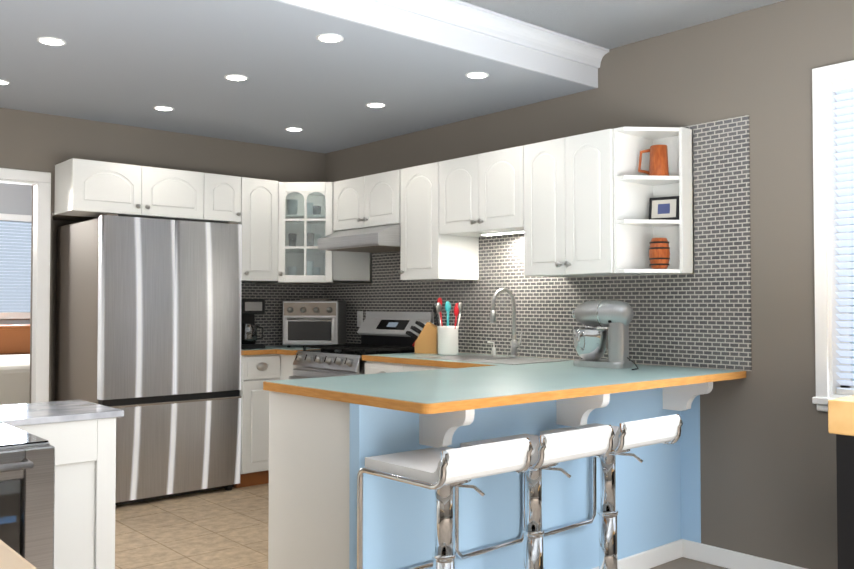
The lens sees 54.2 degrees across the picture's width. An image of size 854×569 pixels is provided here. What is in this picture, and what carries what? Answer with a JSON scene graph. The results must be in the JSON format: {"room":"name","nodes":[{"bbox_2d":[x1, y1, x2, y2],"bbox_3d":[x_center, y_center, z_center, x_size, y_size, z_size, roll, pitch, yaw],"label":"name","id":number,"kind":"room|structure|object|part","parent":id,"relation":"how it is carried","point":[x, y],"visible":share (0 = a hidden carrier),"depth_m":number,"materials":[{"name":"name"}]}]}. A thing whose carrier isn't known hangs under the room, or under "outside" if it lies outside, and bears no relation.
{"room":"kitchen","nodes":[
{"label":"kitchen","id":0,"kind":"room"},
{"bbox_2d":[0,183,31,324],"bbox_3d":[-3.614,0.030,6.101,3.700,2.680,2.980,1,-2,-41],"label":"wall","id":1,"kind":"structure","parent":0,"point":[16,199],"depth_m":7.77,"materials":[{"name":"grey paint"}]},
{"bbox_2d":[0,213,31,318],"bbox_3d":[-4.188,-0.169,7.634,1.638,1.450,0.320,1,-2,-41],"label":"bedroom window","id":2,"kind":"structure","parent":1,"relation":"in","point":[15,267],"depth_m":8.01,"materials":[{"name":"white"}]},
{"bbox_2d":[0,107,325,402],"bbox_3d":[-2.743,-0.042,5.176,4.900,2.780,0.680,1,-2,-41],"label":"wall","id":3,"kind":"structure","parent":0,"point":[35,141],"depth_m":5.49,"materials":[{"name":"brown"}]},
{"bbox_2d":[0,168,50,402],"bbox_3d":[-2.693,0.324,4.795,0.972,2.030,0.088,1,-2,-41],"label":"door frame","id":4,"kind":"structure","parent":3,"relation":"attached to","point":[40,182],"depth_m":5.06,"materials":[{"name":"white wood"}]},
{"bbox_2d":[54,158,213,221],"bbox_3d":[-1.845,-0.577,5.285,0.876,0.306,0.335,1,-2,-41],"label":"upper cabinet","id":5,"kind":"object","parent":3,"relation":"attached to","point":[84,188],"depth_m":5.11,"materials":[{"name":"white wood"}]},
{"bbox_2d":[210,174,241,224],"bbox_3d":[-1.473,-0.569,5.608,0.321,0.306,0.335,1,-2,-41],"label":"upper cabinet","id":6,"kind":"object","parent":3,"relation":"attached to","point":[227,189],"depth_m":5.53,"materials":[{"name":"white wood"}]},
{"bbox_2d":[241,177,289,283],"bbox_3d":[-1.215,-0.370,5.800,0.318,0.695,0.378,1,-2,-41],"label":"upper cabinet","id":7,"kind":"object","parent":3,"relation":"attached to","point":[261,198],"depth_m":5.69,"materials":[{"name":"white wood"}]},
{"bbox_2d":[241,282,324,345],"bbox_3d":[-1.127,0.210,6.119,0.895,0.480,0.007,1,-2,-41],"label":"backsplash","id":8,"kind":"structure","parent":3,"relation":"attached to","point":[273,296],"depth_m":6.12,"materials":[{"name":"tile"}]},
{"bbox_2d":[0,0,594,153],"bbox_3d":[-1.855,-1.261,4.183,4.600,0.390,3.148,1,-2,-41],"label":"ceiling","id":9,"kind":"structure","parent":0,"point":[129,62],"depth_m":4.23,"materials":[{"name":"grey paint"}]},
{"bbox_2d":[0,79,10,84],"bbox_3d":[-2.211,-1.059,4.368,0.062,0.005,0.110,1,-2,-41],"label":"recessed light","id":10,"kind":"object","parent":9,"relation":"in","point":[2,82],"depth_m":4.38,"materials":[{"name":"white"}]},
{"bbox_2d":[37,37,66,45],"bbox_3d":[-1.657,-1.075,3.685,0.120,0.005,0.126,1,-2,-41],"label":"recessed light","id":11,"kind":"object","parent":9,"relation":"in","point":[52,41],"depth_m":3.69,"materials":[{"name":"white"}]},
{"bbox_2d":[153,106,173,110],"bbox_3d":[-1.560,-1.045,4.949,0.118,0.005,0.128,1,-2,-41],"label":"recessed light","id":12,"kind":"object","parent":9,"relation":"in","point":[161,108],"depth_m":4.96,"materials":[{"name":"white"}]},
{"bbox_2d":[224,74,247,80],"bbox_3d":[-0.976,-1.061,4.277,0.119,0.005,0.126,1,-2,-41],"label":"recessed light","id":13,"kind":"object","parent":9,"relation":"in","point":[233,77],"depth_m":4.28,"materials":[{"name":"white"}]},
{"bbox_2d":[285,127,302,130],"bbox_3d":[-0.880,-1.031,5.537,0.121,0.005,0.120,1,-2,-41],"label":"recessed light","id":14,"kind":"object","parent":9,"relation":"in","point":[289,128],"depth_m":5.55,"materials":[{"name":"white"}]},
{"bbox_2d":[316,33,343,42],"bbox_3d":[-0.423,-1.076,3.641,0.120,0.005,0.123,1,-2,-41],"label":"recessed light","id":15,"kind":"object","parent":9,"relation":"in","point":[326,38],"depth_m":3.65,"materials":[{"name":"white"}]},
{"bbox_2d":[366,103,385,107],"bbox_3d":[-0.299,-1.047,4.864,0.121,0.005,0.124,1,-2,-41],"label":"recessed light","id":16,"kind":"object","parent":9,"relation":"in","point":[373,105],"depth_m":4.88,"materials":[{"name":"white"}]},
{"bbox_2d":[465,72,488,78],"bbox_3d":[0.254,-1.062,4.230,0.122,0.005,0.122,1,-2,-41],"label":"recessed light","id":17,"kind":"object","parent":9,"relation":"in","point":[474,75],"depth_m":4.24,"materials":[{"name":"white"}]},
{"bbox_2d":[115,483,727,568],"bbox_3d":[-0.480,1.336,2.539,4.600,0.100,7.580,1,-2,-41],"label":"floor","id":18,"kind":"structure","parent":0,"point":[223,528],"depth_m":4.48,"materials":[{"name":"beige tile"}]},
{"bbox_2d":[0,540,36,568],"bbox_3d":[-0.836,0.792,0.712,0.950,0.900,1.870,1,-2,-41],"label":"work table","id":19,"kind":"object","parent":18,"relation":"on","point":[10,558],"depth_m":1.06,"materials":[{"name":"beige wood"}]},
{"bbox_2d":[0,423,54,568],"bbox_3d":[-1.273,0.830,1.998,0.598,0.886,0.518,1,-2,-41],"label":"oven","id":20,"kind":"object","parent":18,"relation":"on","point":[27,481],"visible":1,"depth_m":2.01,"materials":[{"name":"silver metal"}]},
{"bbox_2d":[0,400,123,568],"bbox_3d":[-1.229,0.844,2.659,0.372,0.890,0.405,1,-2,-41],"label":"kitchen island","id":21,"kind":"object","parent":18,"relation":"on","point":[79,436],"visible":0.73,"depth_m":2.57,"materials":[{"name":"white wood"}]},
{"bbox_2d":[55,213,241,505],"bbox_3d":[-1.855,0.473,5.553,0.921,1.767,0.860,1,-2,-41],"label":"fridge","id":22,"kind":"object","parent":18,"relation":"on","point":[148,326],"visible":0.77,"depth_m":5.22,"materials":[{"name":"silver metal"}]},
{"bbox_2d":[234,354,295,487],"bbox_3d":[-0.935,0.921,5.883,0.907,0.887,0.586,1,-2,-41],"label":"base cabinet","id":23,"kind":"object","parent":18,"relation":"on","point":[257,371],"visible":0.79,"depth_m":5.60,"materials":[{"name":"white wood"}]},
{"bbox_2d":[241,345,320,354],"bbox_3d":[-0.934,0.461,5.892,0.909,0.032,0.589,1,-2,-41],"label":"countertop","id":24,"kind":"structure","parent":23,"relation":"on","point":[290,350],"depth_m":5.63,"materials":[{"name":"brown wood"}]},
{"bbox_2d":[241,299,264,348],"bbox_3d":[-1.258,0.271,5.789,0.206,0.340,0.252,1,-2,-41],"label":"coffee maker","id":25,"kind":"object","parent":24,"relation":"on","point":[250,308],"visible":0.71,"depth_m":5.70,"materials":[{"name":"black plastic"}]},
{"bbox_2d":[282,299,345,346],"bbox_3d":[-0.812,0.276,6.018,0.400,0.342,0.385,0,-1,4],"label":"toaster oven","id":26,"kind":"object","parent":24,"relation":"on","point":[313,321],"visible":0.9,"depth_m":5.86,"materials":[{"name":"silver metal"}]},
{"bbox_2d":[268,391,349,568],"bbox_3d":[-0.266,0.859,3.266,0.491,0.888,0.637,1,-2,-41],"label":"peninsula end panel","id":27,"kind":"object","parent":18,"relation":"on","point":[309,473],"visible":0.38,"depth_m":3.06,"materials":[{"name":"white wood"}]},
{"bbox_2d":[263,360,670,413],"bbox_3d":[0.167,0.401,3.363,1.320,0.032,1.000,1,-2,-41],"label":"countertop","id":28,"kind":"structure","parent":27,"relation":"on","point":[468,381],"depth_m":3.17,"materials":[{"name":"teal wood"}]},
{"bbox_2d":[289,311,433,378],"bbox_3d":[-0.442,0.767,5.450,0.684,1.175,0.703,1,-2,-41],"label":"range","id":29,"kind":"object","parent":18,"relation":"on","point":[380,332],"visible":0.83,"depth_m":5.46,"materials":[{"name":"silver metal"}]},
{"bbox_2d":[365,361,450,373],"bbox_3d":[0.201,0.895,4.786,0.632,0.887,1.118,1,-2,-41],"label":"base cabinet","id":30,"kind":"object","parent":18,"relation":"on","point":[373,367],"visible":0.02,"depth_m":4.83,"materials":[{"name":"white wood"}]},
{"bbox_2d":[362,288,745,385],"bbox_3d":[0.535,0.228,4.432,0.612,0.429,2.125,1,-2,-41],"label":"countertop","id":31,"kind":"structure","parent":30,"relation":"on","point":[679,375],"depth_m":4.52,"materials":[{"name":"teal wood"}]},
{"bbox_2d":[405,321,437,353],"bbox_3d":[-0.027,0.326,5.202,0.188,0.203,0.214,1,-2,-41],"label":"knife block","id":32,"kind":"object","parent":31,"relation":"on","point":[426,341],"visible":1,"depth_m":5.15,"materials":[{"name":"brown wood"}]},
{"bbox_2d":[433,297,462,354],"bbox_3d":[0.128,0.250,5.067,0.194,0.348,0.165,1,-2,-41],"label":"utensil crock","id":33,"kind":"object","parent":31,"relation":"on","point":[447,339],"visible":1,"depth_m":5.01,"materials":[{"name":"white ceramic"}]},
{"bbox_2d":[572,300,638,369],"bbox_3d":[0.870,0.237,4.039,0.233,0.325,0.395,1,-2,-41],"label":"stand mixer","id":34,"kind":"object","parent":31,"relation":"on","point":[592,343],"visible":1,"depth_m":4.03,"materials":[{"name":"silver metal"}]},
{"bbox_2d":[356,437,532,568],"bbox_3d":[0.055,0.894,2.738,0.394,0.792,0.444,1,-2,-41],"label":"bar stool","id":35,"kind":"object","parent":18,"relation":"on","point":[442,472],"visible":1,"depth_m":2.69,"materials":[{"name":"white leather"}]},
{"bbox_2d":[453,425,614,568],"bbox_3d":[0.385,0.900,3.024,0.394,0.792,0.444,1,-2,-41],"label":"bar stool","id":36,"kind":"object","parent":18,"relation":"on","point":[549,451],"visible":0.88,"depth_m":2.99,"materials":[{"name":"white leather"}]},
{"bbox_2d":[540,414,682,568],"bbox_3d":[0.717,0.907,3.313,0.394,0.792,0.444,1,-2,-41],"label":"bar stool","id":37,"kind":"object","parent":18,"relation":"on","point":[629,436],"visible":0.79,"depth_m":3.28,"materials":[{"name":"white leather"}]},
{"bbox_2d":[828,396,853,568],"bbox_3d":[1.925,0.839,2.698,0.656,0.900,0.947,1,-2,-41],"label":"cart","id":38,"kind":"object","parent":18,"relation":"on","point":[841,418],"visible":1,"depth_m":2.82,"materials":[{"name":"black wood"}]},
{"bbox_2d":[349,388,700,568],"bbox_3d":[0.522,0.863,3.420,1.944,0.887,0.161,1,-2,-41],"label":"peninsula base panel","id":39,"kind":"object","parent":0,"point":[658,495],"depth_m":3.35,"materials":[{"name":"blue paint"}]},
{"bbox_2d":[419,409,474,447],"bbox_3d":[0.067,0.488,2.906,0.042,0.160,0.240,1,-2,-41],"label":"corbel bracket","id":40,"kind":"object","parent":39,"relation":"attached to","point":[437,430],"depth_m":2.90,"materials":[{"name":"white wood"}]},
{"bbox_2d":[556,394,609,426],"bbox_3d":[0.632,0.500,3.397,0.042,0.160,0.240,1,-2,-41],"label":"corbel bracket","id":41,"kind":"object","parent":39,"relation":"attached to","point":[574,412],"depth_m":3.39,"materials":[{"name":"white wood"}]},
{"bbox_2d":[592,539,682,568],"bbox_3d":[0.511,1.264,3.423,1.943,0.085,0.014,1,-2,-41],"label":"baseboard","id":42,"kind":"structure","parent":39,"relation":"attached to","point":[658,555],"depth_m":3.89,"materials":[{"name":"white wood"}]},
{"bbox_2d":[662,382,712,410],"bbox_3d":[1.217,0.512,3.905,0.042,0.160,0.240,1,-2,-41],"label":"corbel bracket","id":43,"kind":"object","parent":39,"relation":"attached to","point":[678,398],"depth_m":3.90,"materials":[{"name":"white wood"}]},
{"bbox_2d":[325,0,853,568],"bbox_3d":[1.362,-0.068,4.074,0.150,2.780,7.730,1,-2,-41],"label":"wall","id":44,"kind":"structure","parent":0,"point":[767,466],"depth_m":3.79,"materials":[{"name":"brown"}]},
{"bbox_2d":[278,182,337,276],"bbox_3d":[-0.838,-0.383,5.757,0.282,0.647,0.266,1,-2,-41],"label":"upper cabinet","id":45,"kind":"object","parent":44,"relation":"attached to","point":[307,207],"depth_m":5.76,"materials":[{"name":"white wood"}]},
{"bbox_2d":[334,170,397,232],"bbox_3d":[-0.286,-0.542,5.598,0.335,0.340,0.717,1,-2,-41],"label":"upper cabinet","id":46,"kind":"object","parent":44,"relation":"attached to","point":[370,200],"depth_m":5.47,"materials":[{"name":"white wood"}]},
{"bbox_2d":[318,224,400,252],"bbox_3d":[-0.324,-0.301,5.507,0.505,0.143,0.662,1,-2,-41],"label":"range hood","id":47,"kind":"object","parent":46,"relation":"attached to","point":[382,239],"visible":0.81,"depth_m":5.30,"materials":[{"name":"silver metal"}]},
{"bbox_2d":[398,160,478,280],"bbox_3d":[0.095,-0.375,5.156,0.335,0.695,0.412,1,-2,-41],"label":"upper cabinet","id":48,"kind":"object","parent":44,"relation":"attached to","point":[426,253],"depth_m":5.04,"materials":[{"name":"white wood"}]},
{"bbox_2d":[274,0,608,87],"bbox_3d":[-0.795,-1.188,2.959,4.598,0.191,0.087,1,-2,-41],"label":"trim","id":49,"kind":"structure","parent":44,"relation":"attached to","point":[461,26],"depth_m":3.87,"materials":[{"name":"white paint"}]},
{"bbox_2d":[446,146,521,236],"bbox_3d":[0.416,-0.514,4.790,0.335,0.433,0.669,1,-2,-41],"label":"upper cabinet","id":50,"kind":"object","parent":44,"relation":"attached to","point":[484,190],"depth_m":4.65,"materials":[{"name":"white wood"}]},
{"bbox_2d":[480,230,523,235],"bbox_3d":[0.449,-0.294,4.756,0.060,0.009,0.350,1,-2,-41],"label":"under-cabinet light","id":51,"kind":"object","parent":50,"relation":"attached to","point":[502,233],"visible":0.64,"depth_m":4.74,"materials":[{"name":"white plastic"}]},
{"bbox_2d":[325,115,751,370],"bbox_3d":[0.347,-0.161,5.119,0.012,1.174,3.445,1,-2,-41],"label":"backsplash","id":52,"kind":"structure","parent":44,"relation":"attached to","point":[700,317],"depth_m":4.23,"materials":[{"name":"tile"}]},
{"bbox_2d":[510,129,649,276],"bbox_3d":[0.803,-0.394,4.340,0.335,0.695,0.615,1,-2,-41],"label":"upper cabinet","id":53,"kind":"object","parent":44,"relation":"attached to","point":[553,199],"depth_m":4.19,"materials":[{"name":"white wood"}]},
{"bbox_2d":[613,127,693,274],"bbox_3d":[1.093,-0.402,4.023,0.315,0.695,0.237,1,-2,-41],"label":"shelf","id":54,"kind":"object","parent":44,"relation":"attached to","point":[636,230],"depth_m":4.04,"materials":[{"name":"white wood"}]},
{"bbox_3d":[1.106,-0.594,4.053,0.100,0.152,0.143,1,-2,-41],"label":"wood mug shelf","id":55,"kind":"part","parent":54,"relation":"part of","materials":[{"name":"orange wood"}]},
{"bbox_2d":[649,238,669,268],"bbox_3d":[1.121,-0.148,4.025,0.098,0.150,0.098,1,-2,-41],"label":"barrel","id":56,"kind":"object","parent":54,"relation":"on","point":[659,253],"visible":0.92,"depth_m":3.99,"materials":[{"name":"brown wood"}]},
{"bbox_2d":[649,196,678,219],"bbox_3d":[1.156,-0.367,4.069,0.150,0.120,0.028,-1,-2,34],"label":"framed picture","id":57,"kind":"object","parent":54,"relation":"on","point":[663,208],"visible":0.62,"depth_m":4.06,"materials":[{"name":"black plastic"}]},
{"bbox_2d":[682,539,806,568],"bbox_3d":[2.477,1.245,2.632,0.016,0.085,3.777,1,-2,-41],"label":"baseboard","id":58,"kind":"structure","parent":44,"relation":"attached to","point":[714,555],"depth_m":3.86,"materials":[{"name":"white wood"}]},
{"bbox_2d":[812,60,853,411],"bbox_3d":[2.069,-0.204,3.213,0.155,1.470,1.117,1,-2,-41],"label":"window","id":59,"kind":"structure","parent":44,"relation":"in","point":[827,369],"depth_m":3.56,"materials":[{"name":"white wood"}]},
{"bbox_2d":[833,79,853,394],"bbox_3d":[2.075,-0.208,3.218,0.044,1.334,0.969,1,-2,-41],"label":"window blind","id":60,"kind":"object","parent":59,"relation":"attached to","point":[844,118],"visible":1,"depth_m":3.55,"materials":[{"name":"white plastic"}]},
{"bbox_2d":[460,0,783,48],"bbox_3d":[0.591,-1.423,1.371,4.600,0.200,4.312,1,-2,-41],"label":"ceiling","id":61,"kind":"structure","parent":0,"point":[609,24],"depth_m":3.90,"materials":[{"name":"grey paint"}]},
{"bbox_3d":[-3.581,1.419,6.030,3.700,0.100,2.880,1,-2,-41],"label":"floor","id":62,"kind":"structure","parent":0,"visible":0},
{"bbox_2d":[0,354,29,404],"bbox_3d":[-3.230,0.976,6.399,1.540,0.798,1.440,1,-2,-41],"label":"bed","id":63,"kind":"object","parent":62,"relation":"on","point":[15,379],"depth_m":5.80,"materials":[{"name":"white fabric"}]},
{"bbox_2d":[0,324,29,354],"bbox_3d":[-3.873,0.877,7.294,1.100,1.038,0.510,1,-2,-41],"label":"dresser","id":64,"kind":"object","parent":62,"relation":"on","point":[14,339],"depth_m":7.24,"materials":[{"name":"brown wood"}]},
{"label":"outside","id":65,"kind":"structure","parent":0,"visible":0},
{"bbox_2d":[851,180,853,380],"bbox_3d":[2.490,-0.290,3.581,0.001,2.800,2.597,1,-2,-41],"label":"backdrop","id":66,"kind":"structure","parent":65,"point":[852,312],"depth_m":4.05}
]}

